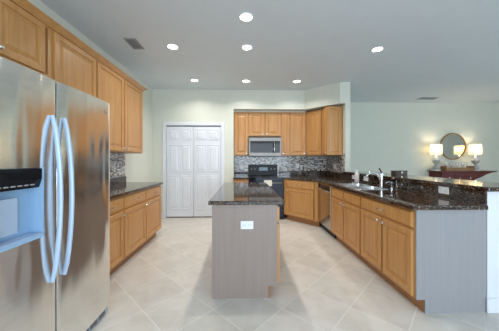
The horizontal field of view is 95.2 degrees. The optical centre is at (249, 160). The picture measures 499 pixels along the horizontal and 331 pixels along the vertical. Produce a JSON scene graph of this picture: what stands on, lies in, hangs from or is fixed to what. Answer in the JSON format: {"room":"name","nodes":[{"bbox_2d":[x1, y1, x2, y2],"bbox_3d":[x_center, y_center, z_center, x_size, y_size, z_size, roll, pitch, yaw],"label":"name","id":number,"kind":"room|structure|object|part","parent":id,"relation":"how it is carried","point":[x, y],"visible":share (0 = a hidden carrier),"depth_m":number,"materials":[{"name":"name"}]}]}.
{"room":"kitchen","nodes":[
{"label":"kitchen","id":0,"kind":"room"},
{"bbox_2d":[28,0,151,181],"bbox_3d":[-2.125,-0.157,1.335,0.128,2.887,9.830,0,0,-2],"label":"wall","id":1,"kind":"structure","parent":0,"point":[138,167],"depth_m":4.15,"materials":[{"name":"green paint"}]},
{"bbox_2d":[0,0,51,78],"bbox_3d":[-1.901,-0.967,1.550,0.343,0.483,1.027,0,0,-2],"label":"upper cabinet","id":2,"kind":"object","parent":1,"relation":"attached to","point":[26,41],"visible":0.88,"depth_m":1.79,"materials":[{"name":"brown wood"}]},
{"bbox_3d":[-1.790,-0.967,1.553,0.020,0.483,1.027,0,0,-2],"label":"frame","id":3,"kind":"part","parent":2,"relation":"part of","materials":[{"name":"brown wood"}]},
{"bbox_2d":[52,30,95,96],"bbox_3d":[-1.925,-0.663,2.373,0.343,1.090,0.614,0,0,-2],"label":"upper cabinet","id":4,"kind":"object","parent":1,"relation":"attached to","point":[73,67],"visible":0.07,"depth_m":2.30,"materials":[{"name":"brown wood"}]},
{"bbox_3d":[-1.813,-0.663,2.376,0.020,1.090,0.614,0,0,-2],"label":"frame","id":5,"kind":"part","parent":4,"relation":"part of","materials":[{"name":"brown wood"}]},
{"bbox_2d":[96,60,142,153],"bbox_3d":[-1.951,-0.663,3.300,0.343,1.090,1.234,0,0,-2],"label":"upper cabinet","id":6,"kind":"object","parent":1,"relation":"attached to","point":[125,100],"visible":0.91,"depth_m":3.25,"materials":[{"name":"brown wood"}]},
{"bbox_2d":[10,0,146,91],"bbox_3d":[-1.923,-1.218,2.498,0.353,0.054,2.964,0,0,-2],"label":"trim","id":7,"kind":"structure","parent":6,"relation":"attached to","point":[25,5],"depth_m":2.24,"materials":[{"name":"brown wood"}]},
{"bbox_3d":[-1.811,-0.657,2.995,0.020,1.051,0.586,0,0,-2],"label":"door","id":8,"kind":"part","parent":6,"relation":"part of","materials":[{"name":"brown wood"}]},
{"bbox_3d":[-1.829,-0.657,3.613,0.020,1.051,0.586,0,0,-2],"label":"door","id":9,"kind":"part","parent":6,"relation":"part of","materials":[{"name":"brown wood"}]},
{"bbox_2d":[152,89,233,212],"bbox_3d":[-1.274,-0.157,5.311,1.816,2.887,0.350,0,0,-2],"label":"wall","id":10,"kind":"structure","parent":0,"point":[168,105],"depth_m":5.13,"materials":[{"name":"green paint"}]},
{"bbox_2d":[163,122,223,217],"bbox_3d":[-1.258,0.212,5.169,1.380,2.150,0.135,0,0,-2],"label":"door","id":11,"kind":"structure","parent":10,"relation":"in","point":[193,154],"depth_m":5.14,"materials":[{"name":"white paint"}]},
{"bbox_2d":[40,0,498,102],"bbox_3d":[3.444,-1.660,1.494,11.270,0.120,9.830,0,0,-2],"label":"ceiling","id":12,"kind":"structure","parent":0,"point":[448,50],"depth_m":3.15,"materials":[{"name":"white paint"}]},
{"bbox_2d":[123,38,143,48],"bbox_3d":[-1.574,-1.595,3.116,0.155,0.009,0.290,0,0,-2],"label":"ceiling vent","id":13,"kind":"object","parent":12,"relation":"in","point":[132,42],"visible":1,"depth_m":3.10,"materials":[{"name":"metal"}]},
{"bbox_2d":[166,43,178,49],"bbox_3d":[-1.077,-1.595,3.201,0.176,0.010,0.176,0,0,-2],"label":"recessed light","id":14,"kind":"object","parent":12,"relation":"in","point":[172,46],"visible":1,"depth_m":3.19,"materials":[{"name":"white paint"}]},
{"bbox_2d":[238,12,253,21],"bbox_3d":[-0.037,-1.595,2.540,0.176,0.010,0.176,0,0,-2],"label":"recessed light","id":15,"kind":"object","parent":12,"relation":"in","point":[245,16],"visible":1,"depth_m":2.53,"materials":[{"name":"white paint"}]},
{"bbox_2d":[241,44,252,49],"bbox_3d":[-0.037,-1.595,3.220,0.176,0.010,0.176,0,0,-2],"label":"recessed light","id":16,"kind":"object","parent":12,"relation":"in","point":[245,46],"visible":1,"depth_m":3.22,"materials":[{"name":"white paint"}]},
{"bbox_2d":[371,46,384,51],"bbox_3d":[1.837,-1.595,3.274,0.176,0.010,0.176,0,0,-2],"label":"recessed light","id":17,"kind":"object","parent":12,"relation":"in","point":[378,48],"visible":1,"depth_m":3.27,"materials":[{"name":"white paint"}]},
{"bbox_2d":[416,97,439,99],"bbox_3d":[4.575,-1.595,5.853,0.450,0.009,0.200,0,0,-2],"label":"ceiling vent","id":18,"kind":"object","parent":12,"relation":"in","point":[421,98],"visible":1,"depth_m":5.86,"materials":[{"name":"metal"}]},
{"bbox_2d":[234,82,344,111],"bbox_3d":[0.792,-1.384,5.150,2.304,0.432,1.050,0,0,-2],"label":"wall","id":19,"kind":"structure","parent":0,"point":[318,98],"depth_m":5.17,"materials":[{"name":"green paint"}]},
{"bbox_2d":[91,213,498,330],"bbox_3d":[3.444,1.347,1.494,11.270,0.120,9.830,0,0,-2],"label":"floor","id":20,"kind":"structure","parent":0,"point":[166,285],"depth_m":2.14,"materials":[{"name":"beige tile"}]},
{"bbox_2d":[0,56,109,330],"bbox_3d":[-1.565,0.399,1.434,0.932,1.760,0.986,0,0,-2],"label":"refrigerator","id":21,"kind":"object","parent":20,"relation":"on","point":[55,136],"visible":1,"depth_m":1.33,"materials":[{"name":"metal"}]},
{"bbox_3d":[-1.182,0.096,1.143,0.062,0.104,0.250,0,0,-2],"label":"control panel","id":22,"kind":"part","parent":21,"relation":"part of","materials":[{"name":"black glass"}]},
{"bbox_3d":[-1.192,0.364,1.165,0.084,1.690,0.426,0,0,-2],"label":"freezer door","id":23,"kind":"part","parent":21,"relation":"part of","materials":[{"name":"metal"}]},
{"bbox_3d":[-1.132,0.225,1.339,0.072,0.980,0.022,0,0,-2],"label":"handle","id":24,"kind":"part","parent":21,"relation":"part of","materials":[{"name":"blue metal"}]},
{"bbox_3d":[-1.135,0.225,1.428,0.072,0.980,0.022,0,0,-2],"label":"handle","id":25,"kind":"part","parent":21,"relation":"part of","materials":[{"name":"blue metal"}]},
{"bbox_3d":[-1.206,0.364,1.661,0.084,1.690,0.552,0,0,-2],"label":"fridge door","id":26,"kind":"part","parent":21,"relation":"part of","materials":[{"name":"metal"}]},
{"bbox_2d":[110,196,124,274],"bbox_3d":[-1.762,0.850,2.378,0.654,0.875,0.614,0,0,-2],"label":"base cabinet","id":27,"kind":"object","parent":20,"relation":"on","point":[117,215],"visible":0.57,"depth_m":2.54,"materials":[{"name":"brown wood"}]},
{"bbox_3d":[-1.480,0.505,2.386,0.018,0.140,0.583,0,0,-2],"label":"drawer","id":28,"kind":"part","parent":27,"relation":"part of","materials":[{"name":"brown wood"}]},
{"bbox_3d":[-1.479,0.877,2.386,0.020,0.560,0.583,0,0,-2],"label":"door","id":29,"kind":"part","parent":27,"relation":"part of","materials":[{"name":"brown wood"}]},
{"bbox_2d":[110,176,162,199],"bbox_3d":[-1.792,0.341,2.950,0.644,0.140,2.000,0,0,-2],"label":"countertop","id":30,"kind":"structure","parent":27,"relation":"on","point":[119,187],"depth_m":3.27,"materials":[{"name":"brown stone"}]},
{"bbox_2d":[116,185,160,268],"bbox_3d":[-1.788,0.850,3.304,0.654,0.875,1.234,0,0,-2],"label":"base cabinet","id":31,"kind":"object","parent":20,"relation":"on","point":[142,209],"visible":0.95,"depth_m":3.12,"materials":[{"name":"brown wood"}]},
{"bbox_3d":[-1.497,0.505,3.004,0.018,0.140,0.586,0,0,-2],"label":"drawer","id":32,"kind":"part","parent":31,"relation":"part of","materials":[{"name":"brown wood"}]},
{"bbox_3d":[-1.496,0.877,3.004,0.020,0.560,0.586,0,0,-2],"label":"door","id":33,"kind":"part","parent":31,"relation":"part of","materials":[{"name":"brown wood"}]},
{"bbox_3d":[-1.515,0.505,3.622,0.018,0.140,0.586,0,0,-2],"label":"drawer","id":34,"kind":"part","parent":31,"relation":"part of","materials":[{"name":"brown wood"}]},
{"bbox_3d":[-1.514,0.877,3.622,0.020,0.560,0.586,0,0,-2],"label":"door","id":35,"kind":"part","parent":31,"relation":"part of","materials":[{"name":"brown wood"}]},
{"bbox_2d":[233,179,248,182],"bbox_3d":[-0.194,0.850,5.280,0.333,0.875,0.704,0,0,-2],"label":"base cabinet","id":36,"kind":"object","parent":20,"relation":"on","point":[234,180],"visible":0.13,"depth_m":4.97,"materials":[{"name":"brown wood"}]},
{"bbox_2d":[233,171,248,178],"bbox_3d":[-0.197,0.334,5.295,0.332,0.154,0.686,0,0,-2],"label":"countertop","id":37,"kind":"structure","parent":36,"relation":"on","point":[237,174],"depth_m":5.61,"materials":[{"name":"brown stone"}]},
{"bbox_3d":[-0.185,0.505,4.973,0.302,0.140,0.018,0,0,-2],"label":"drawer","id":38,"kind":"part","parent":36,"relation":"part of","materials":[{"name":"brown wood"}]},
{"bbox_2d":[208,182,284,298],"bbox_3d":[-0.052,0.830,2.986,0.707,0.914,1.768,0,0,-2],"label":"kitchen island","id":39,"kind":"object","parent":20,"relation":"on","point":[245,262],"visible":1,"depth_m":2.13,"materials":[{"name":"beige wood"}]},
{"bbox_3d":[-0.043,0.850,2.139,0.611,0.875,0.018,0,0,-2],"label":"panel","id":40,"kind":"part","parent":39,"relation":"part of","materials":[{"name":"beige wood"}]},
{"bbox_2d":[208,182,284,204],"bbox_3d":[-0.052,0.392,2.986,0.707,0.038,1.768,0,0,-2],"label":"island countertop","id":41,"kind":"structure","parent":39,"relation":"on","point":[254,193],"depth_m":2.43,"materials":[{"name":"brown stone"}]},
{"bbox_2d":[241,221,252,228],"bbox_3d":[-0.024,0.603,2.125,0.118,0.075,0.008,0,0,-2],"label":"outlet plate","id":42,"kind":"object","parent":39,"relation":"attached to","point":[244,224],"visible":1,"depth_m":2.12,"materials":[{"name":"white plastic"}]},
{"bbox_3d":[0.269,0.505,2.354,0.024,0.140,0.402,0,0,-2],"label":"drawer","id":43,"kind":"part","parent":39,"relation":"part of","materials":[{"name":"brown wood"}]},
{"bbox_3d":[0.269,0.877,2.354,0.024,0.560,0.402,0,0,-2],"label":"door","id":44,"kind":"part","parent":39,"relation":"part of","materials":[{"name":"brown wood"}]},
{"bbox_2d":[248,165,283,217],"bbox_3d":[0.359,0.679,5.263,0.758,1.155,0.729,0,0,-2],"label":"range","id":45,"kind":"object","parent":20,"relation":"on","point":[256,173],"visible":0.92,"depth_m":5.26,"materials":[{"name":"black metal"}]},
{"bbox_3d":[0.367,0.735,4.973,0.746,0.625,0.044,0,0,-2],"label":"oven door","id":46,"kind":"part","parent":45,"relation":"part of","materials":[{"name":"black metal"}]},
{"bbox_2d":[248,176,283,177],"bbox_3d":[0.359,0.378,5.252,0.758,0.018,0.590,0,0,-2],"label":"cooktop","id":47,"kind":"object","parent":45,"relation":"in","point":[248,176],"depth_m":4.97,"materials":[{"name":"black glass"}]},
{"bbox_3d":[0.367,0.405,4.971,0.758,0.029,0.032,0,0,-2],"label":"trim","id":48,"kind":"part","parent":45,"relation":"part of","materials":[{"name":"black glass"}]},
{"bbox_2d":[264,180,271,185],"bbox_3d":[0.396,0.487,4.896,0.170,0.130,0.002,0,0,-2],"label":"paper card","id":49,"kind":"object","parent":45,"relation":"attached to","point":[269,182],"visible":0.71,"depth_m":4.90,"materials":[{"name":"white paper"}]},
{"bbox_2d":[283,179,319,226],"bbox_3d":[1.299,0.850,5.016,1.098,0.875,1.307,0,0,-2],"label":"base cabinet","id":50,"kind":"object","parent":20,"relation":"on","point":[300,198],"visible":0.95,"depth_m":4.64,"materials":[{"name":"brown wood"}]},
{"bbox_3d":[1.020,0.877,4.671,0.020,0.560,0.666,0,0,-42],"label":"door","id":51,"kind":"part","parent":50,"relation":"part of","materials":[{"name":"brown wood"}]},
{"bbox_3d":[1.021,0.505,4.671,0.018,0.140,0.666,0,0,-42],"label":"drawer","id":52,"kind":"part","parent":50,"relation":"part of","materials":[{"name":"brown wood"}]},
{"bbox_2d":[281,175,487,209],"bbox_3d":[1.379,0.392,3.783,1.188,0.038,3.795,0,0,-2],"label":"countertop","id":53,"kind":"structure","parent":50,"relation":"on","point":[411,200],"depth_m":2.30,"materials":[{"name":"brown stone"}]},
{"bbox_2d":[354,170,358,181],"bbox_3d":[1.854,0.269,3.934,0.077,0.208,0.077,0,0,43],"label":"soap bottle","id":54,"kind":"object","parent":53,"relation":"on","point":[356,177],"visible":0.97,"depth_m":3.90,"materials":[{"name":"white plastic"}]},
{"bbox_2d":[338,183,389,189],"bbox_3d":[1.597,0.478,3.277,0.424,0.218,0.784,0,0,-2],"label":"sink","id":55,"kind":"object","parent":53,"relation":"in","point":[359,186],"visible":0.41,"depth_m":3.24,"materials":[{"name":"metal"}]},
{"bbox_2d":[338,183,371,185],"bbox_3d":[1.592,0.478,3.472,0.424,0.218,0.394,0,0,-2],"label":"basin","id":56,"kind":"object","parent":55,"relation":"in","point":[343,184],"depth_m":3.64,"materials":[{"name":"silver metal"}]},
{"bbox_2d":[349,186,389,189],"bbox_3d":[1.603,0.478,3.077,0.424,0.218,0.384,0,0,-2],"label":"basin","id":57,"kind":"object","parent":55,"relation":"in","point":[355,187],"depth_m":3.24,"materials":[{"name":"silver metal"}]},
{"bbox_2d":[365,168,383,186],"bbox_3d":[1.755,0.238,3.201,0.258,0.268,0.060,0,0,-2],"label":"faucet","id":58,"kind":"object","parent":53,"relation":"on","point":[380,176],"visible":0.95,"depth_m":3.19,"materials":[{"name":"silver metal"}]},
{"bbox_3d":[1.742,0.220,3.201,0.232,0.119,0.032,0,0,-2],"label":"spout","id":59,"kind":"part","parent":58,"relation":"part of","materials":[{"name":"silver metal"}]},
{"bbox_2d":[317,183,335,238],"bbox_3d":[1.588,0.851,4.047,0.634,0.863,0.602,0,0,-2],"label":"dishwasher","id":60,"kind":"object","parent":20,"relation":"on","point":[324,191],"visible":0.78,"depth_m":4.00,"materials":[{"name":"metal"}]},
{"bbox_3d":[1.340,0.788,4.040,0.046,0.738,0.598,0,0,-2],"label":"door","id":61,"kind":"part","parent":60,"relation":"part of","materials":[{"name":"metal"}]},
{"bbox_3d":[1.403,1.220,4.042,0.015,0.123,0.598,0,0,-2],"label":"kick plate","id":62,"kind":"part","parent":60,"relation":"part of","materials":[{"name":"black plastic"}]},
{"bbox_2d":[331,187,367,264],"bbox_3d":[1.630,0.850,3.277,0.635,0.875,0.931,0,0,-2],"label":"base cabinet","id":63,"kind":"object","parent":20,"relation":"on","point":[346,208],"visible":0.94,"depth_m":3.16,"materials":[{"name":"brown wood"}]},
{"bbox_3d":[1.347,0.505,3.502,0.018,0.140,0.434,0,0,-2],"label":"drawer","id":64,"kind":"part","parent":63,"relation":"part of","materials":[{"name":"brown wood"}]},
{"bbox_3d":[1.346,0.877,3.502,0.020,0.560,0.434,0,0,-2],"label":"door","id":65,"kind":"part","parent":63,"relation":"part of","materials":[{"name":"brown wood"}]},
{"bbox_3d":[1.360,0.505,3.036,0.018,0.140,0.434,0,0,-2],"label":"drawer","id":66,"kind":"part","parent":63,"relation":"part of","materials":[{"name":"brown wood"}]},
{"bbox_3d":[1.359,0.877,3.036,0.020,0.560,0.434,0,0,-2],"label":"door","id":67,"kind":"part","parent":63,"relation":"part of","materials":[{"name":"brown wood"}]},
{"bbox_2d":[361,195,486,312],"bbox_3d":[1.667,0.850,2.366,0.664,0.875,0.885,0,0,-2],"label":"base cabinet","id":68,"kind":"object","parent":20,"relation":"on","point":[436,259],"visible":0.94,"depth_m":1.93,"materials":[{"name":"brown wood"}]},
{"bbox_3d":[1.372,0.877,2.582,0.020,0.560,0.404,0,0,-2],"label":"door","id":69,"kind":"part","parent":68,"relation":"part of","materials":[{"name":"brown wood"}]},
{"bbox_3d":[1.379,0.505,2.364,0.018,0.140,0.840,0,0,-2],"label":"drawer","id":70,"kind":"part","parent":68,"relation":"part of","materials":[{"name":"brown wood"}]},
{"bbox_3d":[1.398,0.792,2.365,0.020,0.761,0.871,0,0,-2],"label":"frame","id":71,"kind":"part","parent":68,"relation":"part of","materials":[{"name":"brown wood"}]},
{"bbox_3d":[1.384,0.877,2.146,0.020,0.560,0.404,0,0,-2],"label":"door","id":72,"kind":"part","parent":68,"relation":"part of","materials":[{"name":"brown wood"}]},
{"bbox_3d":[1.707,0.850,1.930,0.609,0.874,0.012,0,0,-2],"label":"panel","id":73,"kind":"part","parent":68,"relation":"part of","materials":[{"name":"grey wood"}]},
{"bbox_2d":[427,170,496,179],"bbox_3d":[5.673,0.779,6.101,1.510,1.015,0.467,0,0,-2],"label":"sideboard","id":74,"kind":"object","parent":20,"relation":"on","point":[465,175],"visible":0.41,"depth_m":5.90,"materials":[{"name":"red wood"}]},
{"bbox_2d":[430,144,442,170],"bbox_3d":[4.988,-0.078,6.095,0.264,0.700,0.264,0,0,-2],"label":"table lamp","id":75,"kind":"object","parent":74,"relation":"on","point":[435,149],"visible":1,"depth_m":6.04,"materials":[{"name":"white fabric"}]},
{"bbox_3d":[4.988,-0.293,6.095,0.264,0.270,0.264,0,0,-2],"label":"lamp shade","id":76,"kind":"part","parent":75,"relation":"part of","materials":[{"name":"white fabric"}]},
{"bbox_3d":[5.144,0.450,5.892,0.260,0.185,0.014,0,0,-2],"label":"drawer","id":77,"kind":"part","parent":74,"relation":"part of","materials":[{"name":"red wood"}]},
{"bbox_2d":[440,166,473,170],"bbox_3d":[5.490,0.209,6.029,0.744,0.125,0.190,0,0,-2],"label":"tray","id":78,"kind":"object","parent":74,"relation":"on","point":[442,168],"visible":0.92,"depth_m":5.95,"materials":[{"name":"orange wood"}]},
{"bbox_3d":[5.424,0.450,5.900,0.260,0.185,0.014,0,0,-2],"label":"drawer","id":79,"kind":"part","parent":74,"relation":"part of","materials":[{"name":"red wood"}]},
{"bbox_3d":[5.704,0.450,5.908,0.260,0.185,0.014,0,0,-2],"label":"drawer","id":80,"kind":"part","parent":74,"relation":"part of","materials":[{"name":"red wood"}]},
{"bbox_2d":[469,144,481,170],"bbox_3d":[6.068,-0.078,6.125,0.264,0.700,0.264,0,0,-2],"label":"table lamp","id":81,"kind":"object","parent":74,"relation":"on","point":[474,149],"visible":0.95,"depth_m":6.06,"materials":[{"name":"white fabric"}]},
{"bbox_3d":[6.068,-0.293,6.125,0.264,0.270,0.264,0,0,-2],"label":"lamp shade","id":82,"kind":"part","parent":81,"relation":"part of","materials":[{"name":"white fabric"}]},
{"bbox_2d":[326,82,498,297],"bbox_3d":[2.068,-0.157,4.092,0.232,2.887,4.318,0,0,-2],"label":"wall","id":83,"kind":"structure","parent":0,"point":[492,197],"depth_m":1.93,"materials":[{"name":"white paint"}]},
{"bbox_2d":[279,171,342,177],"bbox_3d":[1.340,0.315,5.170,1.186,0.116,1.020,0,0,-2],"label":"backsplash","id":84,"kind":"structure","parent":83,"relation":"attached to","point":[281,173],"depth_m":5.65,"materials":[{"name":"black stone"}]},
{"bbox_2d":[306,109,334,155],"bbox_3d":[1.623,-0.623,5.361,0.609,1.020,0.651,0,0,-2],"label":"upper cabinet","id":85,"kind":"object","parent":83,"relation":"attached to","point":[313,118],"visible":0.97,"depth_m":5.17,"materials":[{"name":"brown wood"}]},
{"bbox_3d":[1.463,-0.618,5.190,0.020,0.981,0.390,0,0,-40],"label":"door","id":86,"kind":"part","parent":85,"relation":"part of","materials":[{"name":"brown wood"}]},
{"bbox_2d":[322,106,341,154],"bbox_3d":[1.751,-0.623,4.899,0.380,1.020,0.270,0,0,-2],"label":"upper cabinet","id":87,"kind":"object","parent":83,"relation":"attached to","point":[331,115],"visible":1,"depth_m":4.77,"materials":[{"name":"brown wood"}]},
{"bbox_3d":[1.601,-0.618,4.902,0.019,0.981,0.223,0,0,-2],"label":"door","id":88,"kind":"part","parent":87,"relation":"part of","materials":[{"name":"brown wood"}]},
{"bbox_3d":[1.621,-0.623,4.903,0.020,1.020,0.254,0,0,-2],"label":"frame","id":89,"kind":"part","parent":87,"relation":"part of","materials":[{"name":"brown wood"}]},
{"bbox_2d":[343,173,486,203],"bbox_3d":[1.964,0.316,3.291,0.019,0.112,2.723,0,0,-2],"label":"backsplash","id":90,"kind":"structure","parent":83,"relation":"attached to","point":[476,196],"depth_m":2.49,"materials":[{"name":"black stone"}]},
{"bbox_2d":[438,186,448,194],"bbox_3d":[1.978,0.303,2.327,0.008,0.075,0.118,0,0,-2],"label":"outlet plate","id":91,"kind":"object","parent":90,"relation":"attached to","point":[441,189],"visible":1,"depth_m":2.32,"materials":[{"name":"white plastic"}]},
{"bbox_2d":[342,171,498,191],"bbox_3d":[2.204,0.240,3.272,0.547,0.038,2.775,0,0,-2],"label":"bar","id":92,"kind":"object","parent":83,"relation":"on","point":[449,182],"visible":0.94,"depth_m":2.50,"materials":[{"name":"brown stone"}]},
{"bbox_2d":[391,170,407,174],"bbox_3d":[2.349,0.190,3.576,0.208,0.062,0.112,0,0,-7],"label":"box","id":93,"kind":"object","parent":92,"relation":"on","point":[393,172],"visible":1,"depth_m":3.53,"materials":[{"name":"silver wood"}]},
{"bbox_2d":[486,298,498,312],"bbox_3d":[2.092,1.224,3.290,0.258,0.125,2.742,0,0,-2],"label":"baseboard","id":94,"kind":"structure","parent":83,"relation":"attached to","point":[492,304],"depth_m":1.92,"materials":[{"name":"white paint"}]},
{"bbox_2d":[350,102,498,182],"bbox_3d":[5.417,-0.157,6.407,6.805,2.887,0.120,0,0,-2],"label":"wall","id":95,"kind":"structure","parent":0,"point":[387,137],"depth_m":6.33,"materials":[{"name":"green paint"}]},
{"bbox_2d":[440,133,465,159],"bbox_3d":[5.657,-0.393,6.336,0.744,0.744,0.034,0,0,-2],"label":"round mirror","id":96,"kind":"object","parent":95,"relation":"attached to","point":[453,144],"visible":0.89,"depth_m":6.34,"materials":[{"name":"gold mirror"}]},
{"bbox_3d":[0.775,-0.157,5.724,2.304,2.887,0.100,0,0,-2],"label":"wall","id":97,"kind":"structure","parent":0,"visible":0},
{"bbox_2d":[234,112,247,155],"bbox_3d":[-0.199,-0.623,5.450,0.333,1.020,0.368,0,0,-2],"label":"upper cabinet","id":98,"kind":"object","parent":97,"relation":"attached to","point":[240,118],"visible":0.98,"depth_m":5.30,"materials":[{"name":"brown wood"}]},
{"bbox_2d":[248,112,280,137],"bbox_3d":[0.351,-0.848,5.466,0.765,0.570,0.368,0,0,-2],"label":"upper cabinet","id":99,"kind":"object","parent":97,"relation":"attached to","point":[260,124],"visible":1,"depth_m":5.32,"materials":[{"name":"brown wood"}]},
{"bbox_3d":[0.164,-0.843,5.317,0.351,0.531,0.020,0,0,-2],"label":"door","id":100,"kind":"part","parent":99,"relation":"part of","materials":[{"name":"brown wood"}]},
{"bbox_2d":[248,138,280,156],"bbox_3d":[0.352,-0.311,5.408,0.744,0.428,0.484,0,0,-2],"label":"microwave","id":101,"kind":"object","parent":99,"relation":"attached to","point":[257,147],"visible":1,"depth_m":5.22,"materials":[{"name":"grey metal"}]},
{"bbox_3d":[0.644,-0.309,5.234,0.108,0.261,0.015,0,0,-2],"label":"control panel","id":102,"kind":"part","parent":101,"relation":"part of","materials":[{"name":"black glass"}]},
{"bbox_2d":[234,111,305,111],"bbox_3d":[0.482,-1.150,5.357,1.690,0.034,0.018,0,0,-2],"label":"trim","id":103,"kind":"structure","parent":99,"relation":"attached to","point":[234,111],"depth_m":5.35,"materials":[{"name":"brown paint"}]},
{"bbox_3d":[0.547,-0.843,5.328,0.351,0.531,0.020,0,0,-2],"label":"door","id":104,"kind":"part","parent":99,"relation":"part of","materials":[{"name":"brown wood"}]},
{"bbox_2d":[234,156,325,174],"bbox_3d":[0.773,0.112,5.670,2.296,0.510,0.008,0,0,-2],"label":"backsplash","id":105,"kind":"structure","parent":97,"relation":"attached to","point":[284,163],"depth_m":5.67,"materials":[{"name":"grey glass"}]},
{"bbox_2d":[279,112,289,155],"bbox_3d":[0.836,-0.623,5.480,0.199,1.020,0.368,0,0,-2],"label":"upper cabinet","id":106,"kind":"object","parent":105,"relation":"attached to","point":[285,116],"visible":0.98,"depth_m":5.33,"materials":[{"name":"brown wood"}]},
{"bbox_3d":[0.840,-0.618,5.337,0.168,0.981,0.019,0,0,-2],"label":"door","id":107,"kind":"part","parent":106,"relation":"part of","materials":[{"name":"brown wood"}]},
{"bbox_2d":[290,112,305,155],"bbox_3d":[1.132,-0.623,5.489,0.387,1.020,0.368,0,0,-2],"label":"upper cabinet","id":108,"kind":"object","parent":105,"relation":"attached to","point":[297,119],"visible":0.98,"depth_m":5.34,"materials":[{"name":"brown wood"}]}
]}

